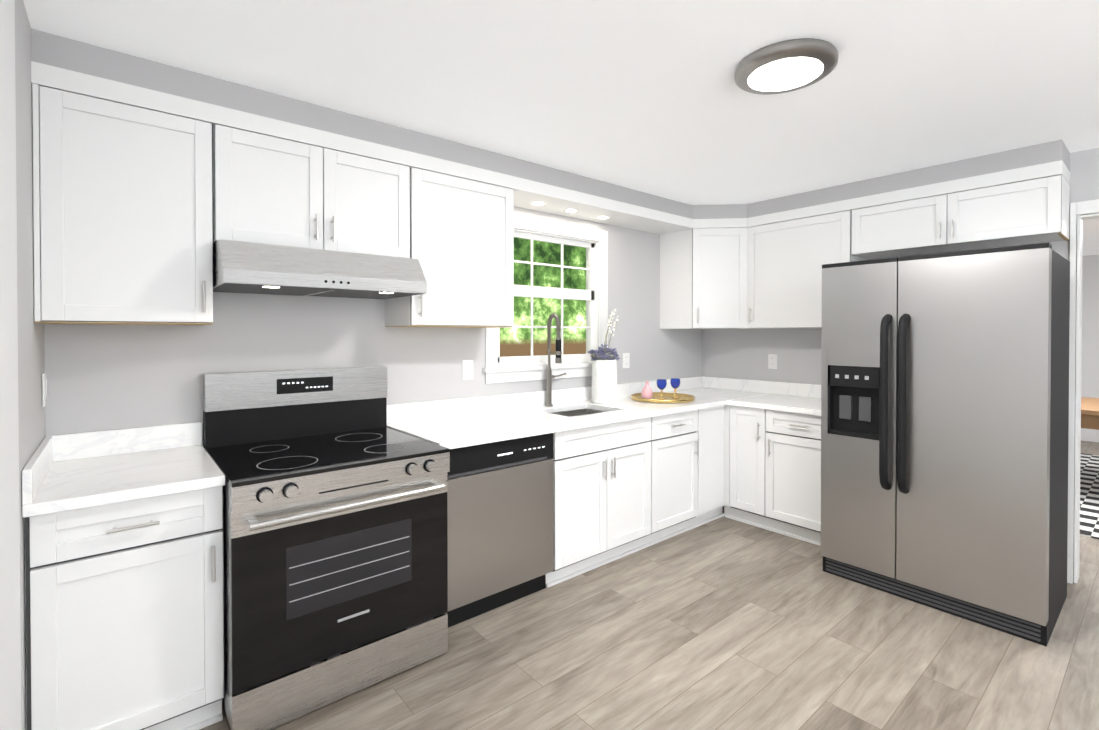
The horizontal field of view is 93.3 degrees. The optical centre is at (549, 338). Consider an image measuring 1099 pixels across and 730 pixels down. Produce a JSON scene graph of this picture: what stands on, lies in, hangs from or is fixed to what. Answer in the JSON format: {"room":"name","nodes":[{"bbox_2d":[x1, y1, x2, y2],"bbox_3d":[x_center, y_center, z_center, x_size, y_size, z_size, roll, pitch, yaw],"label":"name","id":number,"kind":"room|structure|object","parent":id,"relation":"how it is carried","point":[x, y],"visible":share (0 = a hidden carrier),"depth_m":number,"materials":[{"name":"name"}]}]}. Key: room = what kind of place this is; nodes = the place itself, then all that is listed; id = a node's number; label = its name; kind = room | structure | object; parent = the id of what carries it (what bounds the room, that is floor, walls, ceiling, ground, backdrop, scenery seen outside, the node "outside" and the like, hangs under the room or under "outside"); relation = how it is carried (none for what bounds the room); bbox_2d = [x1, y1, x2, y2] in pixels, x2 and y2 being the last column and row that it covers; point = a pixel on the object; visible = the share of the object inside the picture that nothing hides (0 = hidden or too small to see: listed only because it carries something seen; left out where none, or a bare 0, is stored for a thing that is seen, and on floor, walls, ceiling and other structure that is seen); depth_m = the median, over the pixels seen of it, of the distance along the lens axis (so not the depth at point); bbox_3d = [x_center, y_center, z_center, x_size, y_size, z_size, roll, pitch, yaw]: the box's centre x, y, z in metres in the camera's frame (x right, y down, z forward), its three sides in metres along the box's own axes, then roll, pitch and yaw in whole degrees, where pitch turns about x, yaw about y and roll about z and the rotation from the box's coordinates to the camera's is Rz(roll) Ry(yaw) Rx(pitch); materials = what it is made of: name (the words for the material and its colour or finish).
{"room":"kitchen","nodes":[
{"label":"kitchen","id":0,"kind":"room"},
{"bbox_2d":[0,0,44,729],"bbox_3d":[0.558,0.200,-1.085,0.134,2.380,7.820,0,1,-40],"label":"wall","id":1,"kind":"structure","parent":0,"point":[22,371],"depth_m":1.31,"materials":[{"name":"grey paint"}]},
{"bbox_2d":[42,373,46,406],"bbox_3d":[-1.846,0.187,1.897,0.009,0.118,0.074,0,1,-40],"label":"light switch","id":2,"kind":"object","parent":1,"relation":"attached to","point":[44,389],"visible":0.98,"depth_m":1.87,"materials":[{"name":"white plastic"}]},
{"bbox_2d":[44,206,701,445],"bbox_3d":[-0.300,0.159,3.366,4.510,2.380,0.120,0,1,-40],"label":"wall","id":3,"kind":"structure","parent":0,"point":[101,377],"depth_m":2.54,"materials":[{"name":"grey paint"}]},
{"bbox_2d":[32,83,235,324],"bbox_3d":[-1.579,-0.448,2.002,0.561,0.778,0.328,0,1,-40],"label":"upper cabinet","id":4,"kind":"object","parent":3,"relation":"attached to","point":[138,213],"depth_m":1.85,"materials":[{"name":"white wood"}]},
{"bbox_2d":[213,239,426,298],"bbox_3d":[-1.038,-0.290,2.334,0.806,0.174,0.510,0,1,-40],"label":"range hood","id":5,"kind":"object","parent":3,"relation":"attached to","point":[248,267],"visible":0.98,"depth_m":2.13,"materials":[{"name":"silver metal"}]},
{"bbox_2d":[236,129,415,258],"bbox_3d":[-1.097,-0.611,2.402,0.810,0.458,0.328,0,1,-40],"label":"upper cabinet","id":6,"kind":"object","parent":3,"relation":"attached to","point":[289,193],"depth_m":2.27,"materials":[{"name":"white wood"}]},
{"bbox_2d":[385,168,513,327],"bbox_3d":[-0.568,-0.455,2.844,0.683,0.778,0.328,0,1,-40],"label":"upper cabinet","id":7,"kind":"object","parent":3,"relation":"attached to","point":[465,227],"depth_m":2.73,"materials":[{"name":"white wood"}]},
{"bbox_2d":[462,360,472,379],"bbox_3d":[-0.492,0.191,3.120,0.074,0.118,0.008,0,1,-40],"label":"electrical outlet","id":8,"kind":"object","parent":3,"relation":"attached to","point":[467,369],"visible":1,"depth_m":3.12,"materials":[{"name":"white plastic"}]},
{"bbox_2d":[482,214,607,383],"bbox_3d":[-0.012,-0.261,3.575,1.115,1.075,0.160,0,1,-40],"label":"window","id":9,"kind":"structure","parent":3,"relation":"in","point":[497,369],"depth_m":3.60,"materials":[{"name":"white wood"}]},
{"bbox_2d":[623,353,629,367],"bbox_3d":[0.596,0.173,4.025,0.074,0.118,0.008,0,1,-40],"label":"electrical outlet","id":10,"kind":"object","parent":3,"relation":"attached to","point":[626,360],"visible":1,"depth_m":4.02,"materials":[{"name":"white plastic"}]},
{"bbox_2d":[23,0,1098,255],"bbox_3d":[3.066,-1.035,1.069,14.000,0.050,7.940,0,1,-40],"label":"ceiling","id":11,"kind":"structure","parent":0,"point":[649,96],"depth_m":1.99,"materials":[{"name":"white paint"}]},
{"bbox_2d":[31,29,1069,233],"bbox_3d":[0.490,-0.932,2.406,4.270,0.179,2.350,0,1,-40],"label":"soffit beam","id":12,"kind":"structure","parent":11,"relation":"attached to","point":[72,66],"depth_m":2.69,"materials":[{"name":"grey paint"}]},
{"bbox_2d":[530,201,545,205],"bbox_3d":[-0.070,-0.848,3.261,0.103,0.003,0.103,0,1,41],"label":"recessed light","id":13,"kind":"object","parent":12,"relation":"attached to","point":[537,203],"depth_m":3.25,"materials":[{"name":"white"}]},
{"bbox_2d":[563,209,578,212],"bbox_3d":[0.143,-0.850,3.449,0.103,0.003,0.103,0,1,41],"label":"recessed light","id":14,"kind":"object","parent":12,"relation":"attached to","point":[565,210],"depth_m":3.44,"materials":[{"name":"white"}]},
{"bbox_2d":[595,216,609,218],"bbox_3d":[0.375,-0.852,3.655,0.103,0.003,0.103,0,1,41],"label":"recessed light","id":15,"kind":"object","parent":12,"relation":"attached to","point":[598,217],"depth_m":3.65,"materials":[{"name":"white"}]},
{"bbox_2d":[734,38,838,94],"bbox_3d":[0.872,-0.993,1.923,0.352,0.047,0.352,0,1,-40],"label":"ceiling light","id":16,"kind":"object","parent":11,"relation":"attached to","point":[786,66],"visible":1,"depth_m":1.86,"materials":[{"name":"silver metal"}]},
{"bbox_2d":[199,440,1098,729],"bbox_3d":[3.066,1.395,1.091,14.000,0.050,7.940,0,1,-40],"label":"floor","id":17,"kind":"structure","parent":0,"point":[723,622],"depth_m":2.19,"materials":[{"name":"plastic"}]},
{"bbox_2d":[25,486,223,729],"bbox_3d":[-1.514,0.933,1.881,0.490,0.860,0.618,0,1,-40],"label":"base cabinet","id":18,"kind":"object","parent":17,"relation":"on","point":[125,613],"depth_m":1.64,"materials":[{"name":"white wood"}]},
{"bbox_2d":[22,422,224,517],"bbox_3d":[-1.504,0.435,1.864,0.490,0.135,0.648,0,1,-40],"label":"countertop","id":19,"kind":"structure","parent":18,"relation":"on","point":[66,472],"depth_m":1.84,"materials":[{"name":"stone"}]},
{"bbox_2d":[203,366,449,729],"bbox_3d":[-0.956,0.757,2.225,0.800,1.205,0.782,0,1,-40],"label":"stove","id":20,"kind":"object","parent":17,"relation":"on","point":[335,539],"visible":0.98,"depth_m":1.99,"materials":[{"name":"silver metal"}]},
{"bbox_2d":[447,433,552,627],"bbox_3d":[-0.429,0.925,2.768,0.675,0.858,0.604,0,1,-40],"label":"dishwasher","id":21,"kind":"object","parent":17,"relation":"on","point":[500,518],"visible":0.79,"depth_m":2.54,"materials":[{"name":"silver metal"}]},
{"bbox_2d":[546,433,660,587],"bbox_3d":[0.162,1.020,3.276,0.864,0.661,0.618,0,1,-40],"label":"base cabinet","id":22,"kind":"object","parent":17,"relation":"on","point":[607,494],"depth_m":2.99,"materials":[{"name":"white wood"}]},
{"bbox_2d":[573,409,700,540],"bbox_3d":[0.618,0.917,3.654,0.568,0.860,0.618,0,1,-40],"label":"base cabinet","id":23,"kind":"object","parent":17,"relation":"on","point":[678,435],"depth_m":3.44,"materials":[{"name":"white wood"}]},
{"bbox_2d":[387,376,749,448],"bbox_3d":[0.453,0.505,3.481,2.966,0.305,0.666,0,1,-40],"label":"countertop","id":24,"kind":"structure","parent":23,"relation":"on","point":[469,421],"depth_m":3.10,"materials":[{"name":"stone"}]},
{"bbox_2d":[545,313,566,406],"bbox_3d":[0.076,0.142,3.428,0.218,0.620,0.196,0,1,-40],"label":"faucet","id":25,"kind":"object","parent":24,"relation":"on","point":[558,358],"visible":1,"depth_m":3.44,"materials":[{"name":"silver metal"}]},
{"bbox_2d":[588,309,619,403],"bbox_3d":[0.388,0.121,3.642,0.266,0.659,0.197,0,1,-40],"label":"vase","id":26,"kind":"object","parent":24,"relation":"on","point":[604,377],"visible":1,"depth_m":3.57,"materials":[{"name":"white ceramic"}]},
{"bbox_2d":[631,378,694,402],"bbox_3d":[0.831,0.374,3.814,0.460,0.148,0.460,0,1,-40],"label":"tray","id":27,"kind":"object","parent":24,"relation":"on","point":[647,394],"visible":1,"depth_m":3.75,"materials":[{"name":"gold metal"}]},
{"bbox_2d":[701,405,724,524],"bbox_3d":[0.935,0.914,3.918,0.384,0.860,0.618,0,1,-40],"label":"base cabinet","id":28,"kind":"object","parent":17,"relation":"on","point":[713,418],"depth_m":3.72,"materials":[{"name":"white wood"}]},
{"bbox_2d":[729,405,820,545],"bbox_3d":[1.784,0.916,3.721,0.618,0.860,0.819,0,1,-40],"label":"base cabinet","id":29,"kind":"object","parent":17,"relation":"on","point":[775,456],"depth_m":3.54,"materials":[{"name":"white wood"}]},
{"bbox_2d":[730,380,820,415],"bbox_3d":[1.790,0.419,3.672,0.666,0.135,0.750,0,1,-40],"label":"countertop","id":30,"kind":"structure","parent":29,"relation":"on","point":[801,398],"depth_m":3.93,"materials":[{"name":"stone"}]},
{"bbox_2d":[820,243,1069,646],"bbox_3d":[2.112,0.466,2.825,0.799,1.775,0.945,0,1,-40],"label":"refrigerator","id":31,"kind":"object","parent":17,"relation":"on","point":[944,422],"visible":1,"depth_m":2.53,"materials":[{"name":"silver metal"}]},
{"bbox_2d":[1080,453,1098,538],"bbox_3d":[4.740,1.329,4.864,3.400,0.012,2.800,0,1,-40],"label":"rug","id":32,"kind":"object","parent":17,"relation":"on","point":[1089,495],"depth_m":4.35,"materials":[{"name":"multicoloured fabric"}]},
{"bbox_2d":[1081,397,1098,429],"bbox_3d":[4.695,0.949,4.758,1.200,0.746,1.100,0,1,-40],"label":"side table","id":33,"kind":"object","parent":32,"relation":"on","point":[1089,412],"depth_m":4.25,"materials":[{"name":"brown wood"}]},
{"bbox_2d":[702,147,1098,581],"bbox_3d":[3.927,0.174,1.718,0.120,2.380,7.820,0,1,-40],"label":"wall","id":34,"kind":"structure","parent":0,"point":[736,353],"depth_m":4.09,"materials":[{"name":"grey paint"}]},
{"bbox_2d":[660,227,751,328],"bbox_3d":[1.357,-0.468,4.221,0.618,0.778,0.673,0,1,-40],"label":"upper cabinet","id":35,"kind":"object","parent":34,"relation":"attached to","point":[706,273],"depth_m":4.02,"materials":[{"name":"white wood"}]},
{"bbox_2d":[768,354,776,368],"bbox_3d":[1.797,0.186,4.174,0.008,0.118,0.074,0,1,-40],"label":"electrical outlet","id":36,"kind":"object","parent":34,"relation":"attached to","point":[772,361],"visible":1,"depth_m":4.17,"materials":[{"name":"white plastic"}]},
{"bbox_2d":[752,210,867,328],"bbox_3d":[1.853,-0.464,3.820,0.368,0.778,0.775,0,1,-40],"label":"upper cabinet","id":37,"kind":"object","parent":34,"relation":"attached to","point":[788,257],"depth_m":3.72,"materials":[{"name":"white wood"}]},
{"bbox_2d":[852,175,1069,259],"bbox_3d":[2.437,-0.698,3.147,0.328,0.298,0.994,0,1,-40],"label":"upper cabinet","id":38,"kind":"object","parent":34,"relation":"attached to","point":[1036,210],"depth_m":2.98,"materials":[{"name":"white wood"}]},
{"bbox_2d":[1067,199,1098,583],"bbox_3d":[3.253,0.307,2.510,0.146,2.100,1.047,0,1,-40],"label":"door frame","id":39,"kind":"structure","parent":34,"relation":"attached to","point":[1088,208],"depth_m":2.86,"materials":[{"name":"white wood"}]},
{"bbox_2d":[1081,255,1098,441],"bbox_3d":[8.101,0.141,5.270,0.100,2.380,7.940,0,1,-40],"label":"wall","id":40,"kind":"structure","parent":0,"point":[1090,335],"depth_m":6.61,"materials":[{"name":"white paint"}]},
{"label":"outside","id":41,"kind":"structure","parent":0,"visible":0},
{"bbox_2d":[500,237,585,356],"bbox_3d":[-1.821,-1.177,6.159,13.000,7.000,0.020,0,1,-40],"label":"window glass","id":42,"kind":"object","parent":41,"point":[515,341],"depth_m":7.62,"materials":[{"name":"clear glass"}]}
]}

